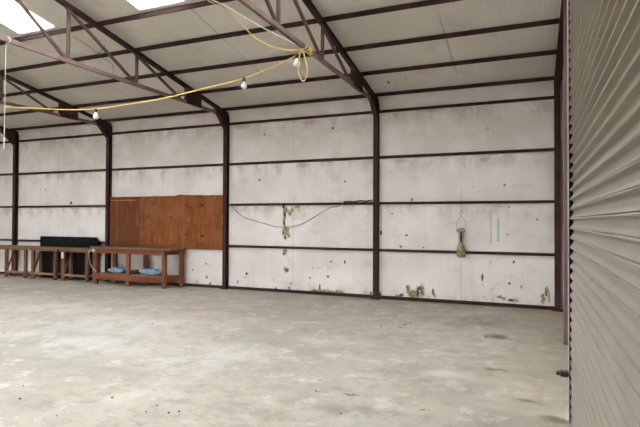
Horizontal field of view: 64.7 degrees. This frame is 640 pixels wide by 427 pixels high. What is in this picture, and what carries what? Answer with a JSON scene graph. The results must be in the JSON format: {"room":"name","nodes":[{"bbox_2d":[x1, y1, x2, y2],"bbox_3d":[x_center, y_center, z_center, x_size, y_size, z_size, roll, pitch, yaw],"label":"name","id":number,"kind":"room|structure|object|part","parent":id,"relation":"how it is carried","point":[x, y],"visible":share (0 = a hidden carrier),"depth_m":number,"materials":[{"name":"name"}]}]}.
{"room":"empty warehouse","nodes":[
{"label":"empty warehouse","id":0,"kind":"room"},
{"bbox_2d":[0,80,562,309],"bbox_3d":[-3.840,-0.341,12.563,17.825,4.197,0.060,0,-1,23],"label":"wall","id":1,"kind":"structure","parent":0,"point":[524,227],"depth_m":10.74,"materials":[{"name":"white paint"}]},
{"bbox_2d":[18,133,102,141],"bbox_3d":[-7.115,-2.083,13.897,3.418,0.052,0.050,0,-1,23],"label":"wall rail","id":2,"kind":"object","parent":1,"relation":"attached to","point":[99,134],"depth_m":13.86,"materials":[{"name":"brown metal"}]},
{"bbox_2d":[16,239,104,243],"bbox_3d":[-7.126,0.765,13.858,3.418,0.052,0.050,0,-1,23],"label":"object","id":3,"kind":"structure","parent":1,"relation":"attached to","point":[101,242],"depth_m":14.25,"materials":[{"name":"metal"}]},
{"bbox_2d":[17,205,104,207],"bbox_3d":[-7.123,-0.195,13.871,3.418,0.052,0.050,0,-1,23],"label":"wall rail","id":4,"kind":"object","parent":1,"relation":"attached to","point":[54,205],"depth_m":13.81,"materials":[{"name":"brown metal"}]},
{"bbox_2d":[17,169,105,174],"bbox_3d":[-7.119,-1.140,13.884,3.418,0.052,0.050,0,-1,23],"label":"wall rail","id":5,"kind":"object","parent":1,"relation":"attached to","point":[92,170],"depth_m":13.83,"materials":[{"name":"brown metal"}]},
{"bbox_2d":[111,123,220,134],"bbox_3d":[-3.832,-2.089,12.525,3.491,0.052,0.050,0,-1,23],"label":"wall rail","id":6,"kind":"object","parent":1,"relation":"attached to","point":[219,124],"depth_m":12.48,"materials":[{"name":"brown metal"}]},
{"bbox_2d":[110,195,222,249],"bbox_3d":[-3.858,0.198,12.449,3.458,1.315,0.032,0,-1,23],"label":"plywood sheet","id":7,"kind":"object","parent":1,"relation":"attached to","point":[182,221],"visible":0.94,"depth_m":12.39,"materials":[{"name":"brown wood"}]},
{"bbox_2d":[111,163,222,170],"bbox_3d":[-3.836,-1.145,12.512,3.491,0.052,0.050,0,-1,23],"label":"wall rail","id":8,"kind":"object","parent":1,"relation":"attached to","point":[220,164],"depth_m":12.45,"materials":[{"name":"brown metal"}]},
{"bbox_2d":[228,111,371,124],"bbox_3d":[-0.500,-2.095,11.132,3.523,0.052,0.050,0,-1,23],"label":"wall rail","id":9,"kind":"object","parent":1,"relation":"attached to","point":[363,112],"depth_m":11.06,"materials":[{"name":"brown metal"}]},
{"bbox_2d":[228,156,372,165],"bbox_3d":[-0.504,-1.151,11.119,3.523,0.052,0.050,0,-1,23],"label":"wall rail","id":10,"kind":"object","parent":1,"relation":"attached to","point":[369,157],"depth_m":11.03,"materials":[{"name":"brown metal"}]},
{"bbox_2d":[228,245,372,250],"bbox_3d":[-0.512,0.753,11.093,3.523,0.052,0.050,0,-1,23],"label":"wall rail","id":11,"kind":"object","parent":1,"relation":"attached to","point":[241,246],"depth_m":11.00,"materials":[{"name":"brown metal"}]},
{"bbox_2d":[228,202,372,205],"bbox_3d":[-0.508,-0.206,11.106,3.523,0.052,0.050,0,-1,23],"label":"wall rail","id":12,"kind":"object","parent":1,"relation":"attached to","point":[333,203],"depth_m":11.05,"materials":[{"name":"brown metal"}]},
{"bbox_2d":[230,202,343,226],"bbox_3d":[-0.799,0.031,11.182,2.868,0.554,0.061,0,-1,23],"label":"wire","id":13,"kind":"object","parent":12,"relation":"hanging from","point":[343,202],"visible":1,"depth_m":11.07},
{"bbox_2d":[344,200,371,202],"bbox_3d":[0.783,-0.257,10.506,0.624,0.058,0.034,0,-1,24],"label":"cable bundle","id":14,"kind":"object","parent":12,"relation":"on","point":[358,200],"visible":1,"depth_m":10.49,"materials":[{"name":"plastic"}]},
{"bbox_2d":[456,210,465,257],"bbox_3d":[2.699,0.386,9.652,0.192,0.916,0.175,1,-1,-28],"label":"hanging lantern","id":15,"kind":"object","parent":1,"relation":"hanging from","point":[460,248],"visible":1,"depth_m":9.60,"materials":[{"name":"metal"}]},
{"bbox_2d":[379,96,553,112],"bbox_3d":[2.729,-2.101,9.782,3.270,0.052,0.050,0,-1,23],"label":"wall rail","id":16,"kind":"object","parent":1,"relation":"attached to","point":[544,97],"depth_m":9.71,"materials":[{"name":"brown metal"}]},
{"bbox_2d":[379,148,553,158],"bbox_3d":[2.726,-1.157,9.769,3.270,0.052,0.050,0,-1,23],"label":"wall rail","id":17,"kind":"object","parent":1,"relation":"attached to","point":[539,149],"depth_m":9.69,"materials":[{"name":"brown metal"}]},
{"bbox_2d":[379,249,553,255],"bbox_3d":[2.718,0.748,9.743,3.270,0.052,0.050,0,-1,23],"label":"wall rail","id":18,"kind":"object","parent":1,"relation":"attached to","point":[383,250],"depth_m":9.63,"materials":[{"name":"brown metal"}]},
{"bbox_2d":[379,200,553,204],"bbox_3d":[2.722,-0.212,9.756,3.270,0.052,0.050,0,-1,23],"label":"wall rail","id":19,"kind":"object","parent":1,"relation":"attached to","point":[519,201],"depth_m":9.66,"materials":[{"name":"brown metal"}]},
{"bbox_2d":[490,212,499,243],"bbox_3d":[3.301,0.279,9.534,0.174,0.610,0.002,0,-1,23],"label":"print","id":20,"kind":"object","parent":1,"relation":"attached to","point":[498,226],"visible":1,"depth_m":9.55,"materials":[{"name":"green"}]},
{"bbox_2d":[0,0,562,129],"bbox_3d":[-6.914,-3.299,5.222,17.945,1.513,16.060,0,-1,23],"label":"ceiling","id":21,"kind":"structure","parent":0,"point":[464,15],"depth_m":8.90,"materials":[{"name":"beige metal"}]},
{"bbox_2d":[73,36,113,72],"bbox_3d":[-4.069,-2.980,9.584,0.450,0.272,1.432,0,-1,5],"label":"loose wire","id":22,"kind":"object","parent":21,"relation":"hanging from","point":[73,36],"visible":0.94,"depth_m":9.38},
{"bbox_2d":[3,18,559,96],"bbox_3d":[-4.602,-2.793,10.743,17.810,0.082,0.044,0,-1,23],"label":"purlin","id":23,"kind":"structure","parent":21,"relation":"attached to","point":[550,21],"depth_m":8.61,"materials":[{"name":"brown metal"}]},
{"bbox_2d":[0,274,570,426],"bbox_3d":[-6.926,1.719,5.171,18.025,0.150,16.100,0,-1,23],"label":"floor","id":24,"kind":"structure","parent":0,"point":[216,357],"depth_m":5.80,"materials":[{"name":"concrete"}]},
{"bbox_2d":[11,134,18,274],"bbox_3d":[-8.766,-0.256,14.506,0.170,4.040,0.150,0,-1,23],"label":"steel column","id":25,"kind":"structure","parent":24,"relation":"on","point":[15,180],"depth_m":14.52,"materials":[{"name":"brown metal"}]},
{"bbox_2d":[0,126,18,144],"bbox_3d":[-11.797,-2.992,7.269,0.093,1.849,15.892,0,-1,23],"label":"roof truss","id":26,"kind":"object","parent":25,"relation":"on","point":[9,134],"visible":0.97,"depth_m":14.34,"materials":[{"name":"brown metal"}]},
{"bbox_3d":[-8.854,-2.149,14.304,0.090,0.380,0.381,0,-1,23],"label":"knee plate","id":27,"kind":"part","parent":26,"relation":"part of","materials":[{"name":"brown metal"}]},
{"bbox_2d":[0,245,30,277],"bbox_3d":[-8.618,1.327,14.124,1.698,0.865,0.330,0,-1,23],"label":"trestle table","id":28,"kind":"object","parent":24,"relation":"on","point":[7,248],"visible":0.7,"depth_m":14.00,"materials":[{"name":"brown wood"}]},
{"bbox_3d":[-8.713,1.349,14.050,0.084,0.819,0.066,0,-1,23],"label":"leg","id":29,"kind":"part","parent":28,"relation":"part of","materials":[{"name":"brown wood"}]},
{"bbox_3d":[-8.625,1.352,14.262,0.070,0.819,0.060,0,-1,23],"label":"leg","id":30,"kind":"part","parent":28,"relation":"part of","materials":[{"name":"brown wood"}]},
{"bbox_3d":[-8.364,1.608,13.899,0.674,0.050,0.040,0,-1,23],"label":"rail","id":31,"kind":"part","parent":28,"relation":"part of","materials":[{"name":"brown wood"}]},
{"bbox_3d":[-8.012,1.348,13.756,0.084,0.819,0.066,0,-1,23],"label":"leg","id":32,"kind":"part","parent":28,"relation":"part of","materials":[{"name":"brown wood"}]},
{"bbox_2d":[28,246,61,279],"bbox_3d":[-7.316,1.325,13.580,1.110,0.865,0.330,0,-1,23],"label":"trestle table","id":33,"kind":"object","parent":24,"relation":"on","point":[33,249],"visible":0.77,"depth_m":13.57,"materials":[{"name":"brown wood"}]},
{"bbox_3d":[-7.745,1.347,13.645,0.084,0.819,0.066,0,-1,23],"label":"leg","id":34,"kind":"part","parent":33,"relation":"part of","materials":[{"name":"brown wood"}]},
{"bbox_3d":[-7.656,1.351,13.857,0.070,0.819,0.060,0,-1,23],"label":"leg","id":35,"kind":"part","parent":33,"relation":"part of","materials":[{"name":"brown wood"}]},
{"bbox_3d":[-7.363,1.606,13.481,0.744,0.050,0.040,0,-1,23],"label":"rail","id":36,"kind":"part","parent":33,"relation":"part of","materials":[{"name":"brown wood"}]},
{"bbox_3d":[-6.979,1.346,13.325,0.084,0.819,0.066,0,-1,23],"label":"leg","id":37,"kind":"part","parent":33,"relation":"part of","materials":[{"name":"brown wood"}]},
{"bbox_2d":[16,273,104,280],"bbox_3d":[-7.130,1.726,13.845,3.418,0.062,0.050,0,-1,23],"label":"base rail","id":38,"kind":"object","parent":24,"relation":"on","point":[29,274],"visible":0.23,"depth_m":14.26,"materials":[{"name":"brown metal"}]},
{"bbox_2d":[40,236,99,280],"bbox_3d":[-6.731,1.192,13.556,2.159,1.135,0.045,0,-1,23],"label":"board","id":39,"kind":"object","parent":24,"relation":"on","point":[78,257],"visible":0.62,"depth_m":13.53,"materials":[{"name":"black"}]},
{"bbox_2d":[58,247,93,281],"bbox_3d":[-6.264,1.323,13.140,1.158,0.865,0.330,0,-1,23],"label":"trestle table","id":40,"kind":"object","parent":24,"relation":"on","point":[63,250],"visible":0.78,"depth_m":13.16,"materials":[{"name":"brown wood"}]},
{"bbox_3d":[-6.702,1.345,13.209,0.084,0.819,0.066,0,-1,23],"label":"leg","id":41,"kind":"part","parent":40,"relation":"part of","materials":[{"name":"brown wood"}]},
{"bbox_3d":[-6.613,1.349,13.421,0.070,0.819,0.060,0,-1,23],"label":"leg","id":42,"kind":"part","parent":40,"relation":"part of","materials":[{"name":"brown wood"}]},
{"bbox_3d":[-6.320,1.604,13.045,0.744,0.050,0.040,0,-1,23],"label":"rail","id":43,"kind":"part","parent":40,"relation":"part of","materials":[{"name":"brown wood"}]},
{"bbox_3d":[-5.936,1.344,12.889,0.084,0.819,0.066,0,-1,23],"label":"leg","id":44,"kind":"part","parent":40,"relation":"part of","materials":[{"name":"brown wood"}]},
{"bbox_2d":[104,126,111,281],"bbox_3d":[-5.516,-0.261,13.148,0.170,4.040,0.150,0,-1,23],"label":"steel column","id":45,"kind":"structure","parent":24,"relation":"on","point":[108,192],"depth_m":13.13,"materials":[{"name":"brown metal"}]},
{"bbox_2d":[0,71,111,137],"bbox_3d":[-8.548,-2.997,5.911,0.093,1.849,15.892,0,-1,23],"label":"roof truss","id":46,"kind":"object","parent":45,"relation":"on","point":[103,125],"visible":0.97,"depth_m":11.62,"materials":[{"name":"brown metal"}]},
{"bbox_3d":[-6.625,-2.609,10.506,0.042,0.523,0.042,0,-1,23],"label":"web post","id":47,"kind":"part","parent":46,"relation":"part of","materials":[{"name":"metal"}]},
{"bbox_3d":[-5.989,-2.440,12.026,0.070,0.353,0.500,0,-1,23],"label":"gusset plate","id":48,"kind":"part","parent":46,"relation":"part of","materials":[{"name":"brown metal"}]},
{"bbox_3d":[-5.604,-2.155,12.945,0.090,0.380,0.381,0,-1,23],"label":"knee plate","id":49,"kind":"part","parent":46,"relation":"part of","materials":[{"name":"brown metal"}]},
{"bbox_2d":[90,245,185,288],"bbox_3d":[-4.457,1.284,12.306,2.480,0.935,0.585,0,-1,23],"label":"workbench","id":50,"kind":"object","parent":24,"relation":"on","point":[163,278],"visible":1,"depth_m":12.08,"materials":[{"name":"brown wood"}]},
{"bbox_3d":[-5.573,1.309,12.565,0.100,0.884,0.068,0,-1,23],"label":"leg","id":51,"kind":"part","parent":50,"relation":"part of","materials":[{"name":"brown wood"}]},
{"bbox_3d":[-5.233,1.315,12.887,0.100,0.884,0.068,0,-1,23],"label":"leg","id":52,"kind":"part","parent":50,"relation":"part of","materials":[{"name":"brown wood"}]},
{"bbox_2d":[108,267,125,272],"bbox_3d":[-5.027,1.396,12.532,0.517,0.157,0.243,0,-1,23],"label":"plastic sack","id":53,"kind":"object","parent":50,"relation":"on","point":[115,269],"visible":0.93,"depth_m":12.42,"materials":[{"name":"blue plastic"}]},
{"bbox_3d":[-4.618,1.307,12.166,0.100,0.884,0.068,0,-1,23],"label":"leg","id":54,"kind":"part","parent":50,"relation":"part of","materials":[{"name":"brown wood"}]},
{"bbox_3d":[-4.569,1.543,12.088,2.100,0.140,0.028,0,-1,23],"label":"shelf rail","id":55,"kind":"part","parent":50,"relation":"part of","materials":[{"name":"brown wood"}]},
{"bbox_2d":[131,270,139,273],"bbox_3d":[-4.548,1.428,12.415,0.276,0.095,0.210,0,-1,23],"label":"bundle","id":56,"kind":"object","parent":50,"relation":"on","point":[132,271],"visible":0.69,"depth_m":12.33,"materials":[{"name":"fabric"}]},
{"bbox_3d":[-4.310,1.313,12.501,0.100,0.884,0.068,0,-1,23],"label":"leg","id":57,"kind":"part","parent":50,"relation":"part of","materials":[{"name":"brown wood"}]},
{"bbox_2d":[139,268,161,274],"bbox_3d":[-4.062,1.389,12.131,0.647,0.170,0.241,0,-1,23],"label":"plastic sack","id":58,"kind":"object","parent":50,"relation":"on","point":[149,271],"visible":1,"depth_m":12.01,"materials":[{"name":"blue plastic"}]},
{"bbox_3d":[-3.617,1.305,11.747,0.100,0.884,0.068,0,-1,23],"label":"leg","id":59,"kind":"part","parent":50,"relation":"part of","materials":[{"name":"brown wood"}]},
{"bbox_3d":[-3.466,1.545,11.913,0.028,0.140,0.384,-1,-1,44],"label":"shelf rail","id":60,"kind":"part","parent":50,"relation":"part of","materials":[{"name":"brown wood"}]},
{"bbox_3d":[-3.314,1.311,12.084,0.100,0.884,0.068,0,-1,23],"label":"leg","id":61,"kind":"part","parent":50,"relation":"part of","materials":[{"name":"brown wood"}]},
{"bbox_2d":[110,280,221,287],"bbox_3d":[-3.847,1.720,12.472,3.491,0.062,0.050,0,-1,23],"label":"base rail","id":62,"kind":"object","parent":24,"relation":"on","point":[169,283],"visible":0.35,"depth_m":12.17,"materials":[{"name":"brown metal"}]},
{"bbox_2d":[221,115,229,289],"bbox_3d":[-2.200,-0.267,11.761,0.170,4.040,0.150,0,-1,23],"label":"steel column","id":63,"kind":"structure","parent":24,"relation":"on","point":[226,132],"depth_m":11.74,"materials":[{"name":"brown metal"}]},
{"bbox_2d":[0,0,228,128],"bbox_3d":[-5.231,-3.003,4.525,0.093,1.849,15.892,0,-1,23],"label":"roof truss","id":64,"kind":"object","parent":63,"relation":"on","point":[195,98],"visible":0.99,"depth_m":8.57,"materials":[{"name":"brown metal"}]},
{"bbox_2d":[2,37,9,150],"bbox_3d":[-4.267,-1.631,6.866,0.124,1.557,0.023,0,-1,23],"label":"string","id":65,"kind":"object","parent":64,"relation":"hanging from","point":[9,37],"visible":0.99,"depth_m":6.88,"materials":[{"name":"fabric"}]},
{"bbox_3d":[-3.871,-2.769,7.774,0.042,0.791,0.042,0,-1,23],"label":"web post","id":66,"kind":"part","parent":64,"relation":"part of","materials":[{"name":"metal"}]},
{"bbox_3d":[-3.308,-2.615,9.119,0.042,0.523,0.042,0,-1,23],"label":"web post","id":67,"kind":"part","parent":64,"relation":"part of","materials":[{"name":"metal"}]},
{"bbox_3d":[-2.672,-2.446,10.640,0.070,0.353,0.500,0,-1,23],"label":"gusset plate","id":68,"kind":"part","parent":64,"relation":"part of","materials":[{"name":"brown metal"}]},
{"bbox_3d":[-2.288,-2.160,11.559,0.090,0.380,0.381,0,-1,23],"label":"knee plate","id":69,"kind":"part","parent":64,"relation":"part of","materials":[{"name":"brown metal"}]},
{"bbox_2d":[227,286,372,297],"bbox_3d":[-0.515,1.714,11.080,3.523,0.062,0.050,0,-1,23],"label":"base rail","id":70,"kind":"object","parent":24,"relation":"on","point":[228,287],"visible":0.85,"depth_m":11.00,"materials":[{"name":"brown metal"}]},
{"bbox_2d":[371,101,379,299],"bbox_3d":[1.147,-0.273,10.362,0.170,4.040,0.150,0,-1,23],"label":"steel column","id":71,"kind":"structure","parent":24,"relation":"on","point":[375,119],"depth_m":10.33,"materials":[{"name":"brown metal"}]},
{"bbox_2d":[238,0,378,116],"bbox_3d":[-1.885,-3.009,3.126,0.093,1.849,15.892,0,-1,23],"label":"roof truss","id":72,"kind":"object","parent":71,"relation":"on","point":[357,81],"visible":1,"depth_m":7.70,"materials":[{"name":"brown metal"}]},
{"bbox_2d":[0,0,235,45],"bbox_3d":[-5.297,-3.149,9.083,17.810,0.082,0.044,0,-1,23],"label":"purlin","id":73,"kind":"structure","parent":72,"relation":"on","point":[201,3],"depth_m":8.12,"materials":[{"name":"brown metal"}]},
{"bbox_2d":[207,0,299,50],"bbox_3d":[-0.961,-2.729,7.340,1.475,0.901,0.126,0,-1,18],"label":"cord","id":74,"kind":"object","parent":73,"relation":"hanging from","point":[207,0],"visible":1,"depth_m":7.34,"materials":[{"name":"yellow plastic"}]},
{"bbox_2d":[0,44,312,118],"bbox_3d":[-3.485,-1.987,8.544,7.312,0.793,0.338,0,-1,23],"label":"string lights","id":75,"kind":"object","parent":72,"relation":"hanging from","point":[296,63],"visible":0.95,"depth_m":7.42,"materials":[{"name":"yellow plastic"}]},
{"bbox_3d":[-3.784,-1.651,8.534,0.098,0.118,0.098,0,-1,23],"label":"light bulb","id":76,"kind":"part","parent":75,"relation":"part of","materials":[{"name":"white glass"}]},
{"bbox_3d":[-1.116,-1.882,7.422,0.086,0.122,0.086,0,-1,23],"label":"light bulb","id":77,"kind":"part","parent":75,"relation":"part of","materials":[{"name":"white glass"}]},
{"bbox_3d":[-0.325,-2.120,7.095,0.098,0.118,0.098,0,-1,23],"label":"light bulb","id":78,"kind":"part","parent":75,"relation":"part of","materials":[{"name":"white glass"}]},
{"bbox_2d":[0,0,461,72],"bbox_3d":[-4.961,-2.977,9.885,17.810,0.082,0.044,0,-1,23],"label":"purlin","id":79,"kind":"structure","parent":72,"relation":"on","point":[426,2],"depth_m":8.31,"materials":[{"name":"brown metal"}]},
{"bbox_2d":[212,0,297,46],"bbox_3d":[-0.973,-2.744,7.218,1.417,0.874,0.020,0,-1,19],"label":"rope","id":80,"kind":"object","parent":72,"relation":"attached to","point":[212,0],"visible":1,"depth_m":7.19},
{"bbox_2d":[0,50,556,115],"bbox_3d":[-4.247,-2.611,11.591,17.810,0.082,0.044,0,-1,23],"label":"purlin","id":81,"kind":"structure","parent":72,"relation":"on","point":[549,52],"depth_m":9.69,"materials":[{"name":"brown metal"}]},
{"bbox_3d":[-0.524,-2.775,6.375,0.042,0.791,0.042,0,-1,23],"label":"web post","id":82,"kind":"part","parent":72,"relation":"part of","materials":[{"name":"metal"}]},
{"bbox_2d":[0,75,562,130],"bbox_3d":[-3.880,-2.422,12.471,17.810,0.082,0.044,0,-1,23],"label":"purlin","id":83,"kind":"structure","parent":72,"relation":"on","point":[549,78],"depth_m":10.80,"materials":[{"name":"brown metal"}]},
{"bbox_3d":[0.038,-2.620,7.721,0.042,0.523,0.042,0,-1,23],"label":"web post","id":84,"kind":"part","parent":72,"relation":"part of","materials":[{"name":"metal"}]},
{"bbox_3d":[0.674,-2.452,9.241,0.070,0.353,0.500,0,-1,23],"label":"gusset plate","id":85,"kind":"part","parent":72,"relation":"part of","materials":[{"name":"brown metal"}]},
{"bbox_3d":[1.059,-2.166,10.160,0.090,0.380,0.381,0,-1,23],"label":"knee plate","id":86,"kind":"part","parent":72,"relation":"part of","materials":[{"name":"brown metal"}]},
{"bbox_2d":[378,201,381,234],"bbox_3d":[1.218,0.095,10.253,0.082,0.682,0.038,0,-1,23],"label":"hanging wire","id":87,"kind":"object","parent":71,"relation":"hanging from","point":[378,201],"visible":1,"depth_m":10.24,"materials":[{"name":"black plastic"}]},
{"bbox_2d":[378,295,554,309],"bbox_3d":[2.714,1.709,9.730,3.270,0.062,0.050,0,-1,23],"label":"base rail","id":88,"kind":"object","parent":24,"relation":"on","point":[379,296],"visible":1,"depth_m":9.64,"materials":[{"name":"brown metal"}]},
{"bbox_2d":[553,85,562,311],"bbox_3d":[4.260,-0.298,9.061,0.170,4.080,0.150,0,-1,23],"label":"steel column","id":89,"kind":"structure","parent":24,"relation":"on","point":[557,117],"depth_m":9.02,"materials":[{"name":"brown metal"}]},
{"bbox_2d":[554,0,563,86],"bbox_3d":[1.230,-3.175,1.826,0.110,1.552,15.896,0,-1,23],"label":"rafter","id":90,"kind":"object","parent":89,"relation":"on","point":[559,55],"visible":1,"depth_m":8.03,"materials":[{"name":"brown metal"}]},
{"bbox_2d":[563,0,567,344],"bbox_3d":[3.237,-0.550,6.623,0.094,4.507,0.140,0,-1,23],"label":"post","id":91,"kind":"object","parent":24,"relation":"on","point":[565,342],"visible":0.57,"depth_m":6.58,"materials":[{"name":"brown metal"}]},
{"bbox_2d":[562,79,563,311],"bbox_3d":[1.317,-1.201,1.716,0.060,5.660,16.000,0,-1,23],"label":"wall","id":92,"kind":"structure","parent":0,"point":[562,79],"depth_m":8.90,"materials":[{"name":"brown metal"}]},
{"bbox_2d":[556,0,639,426],"bbox_3d":[1.270,-0.419,2.088,0.364,4.105,4.540,0,-1,23],"label":"door","id":93,"kind":"structure","parent":92,"relation":"in","point":[603,372],"depth_m":2.27,"materials":[{"name":"metal"}]},
{"bbox_3d":[2.034,-0.266,4.059,0.076,3.860,0.075,0,-1,23],"label":"guide rail","id":94,"kind":"part","parent":93,"relation":"part of","materials":[{"name":"metal"}]}
]}

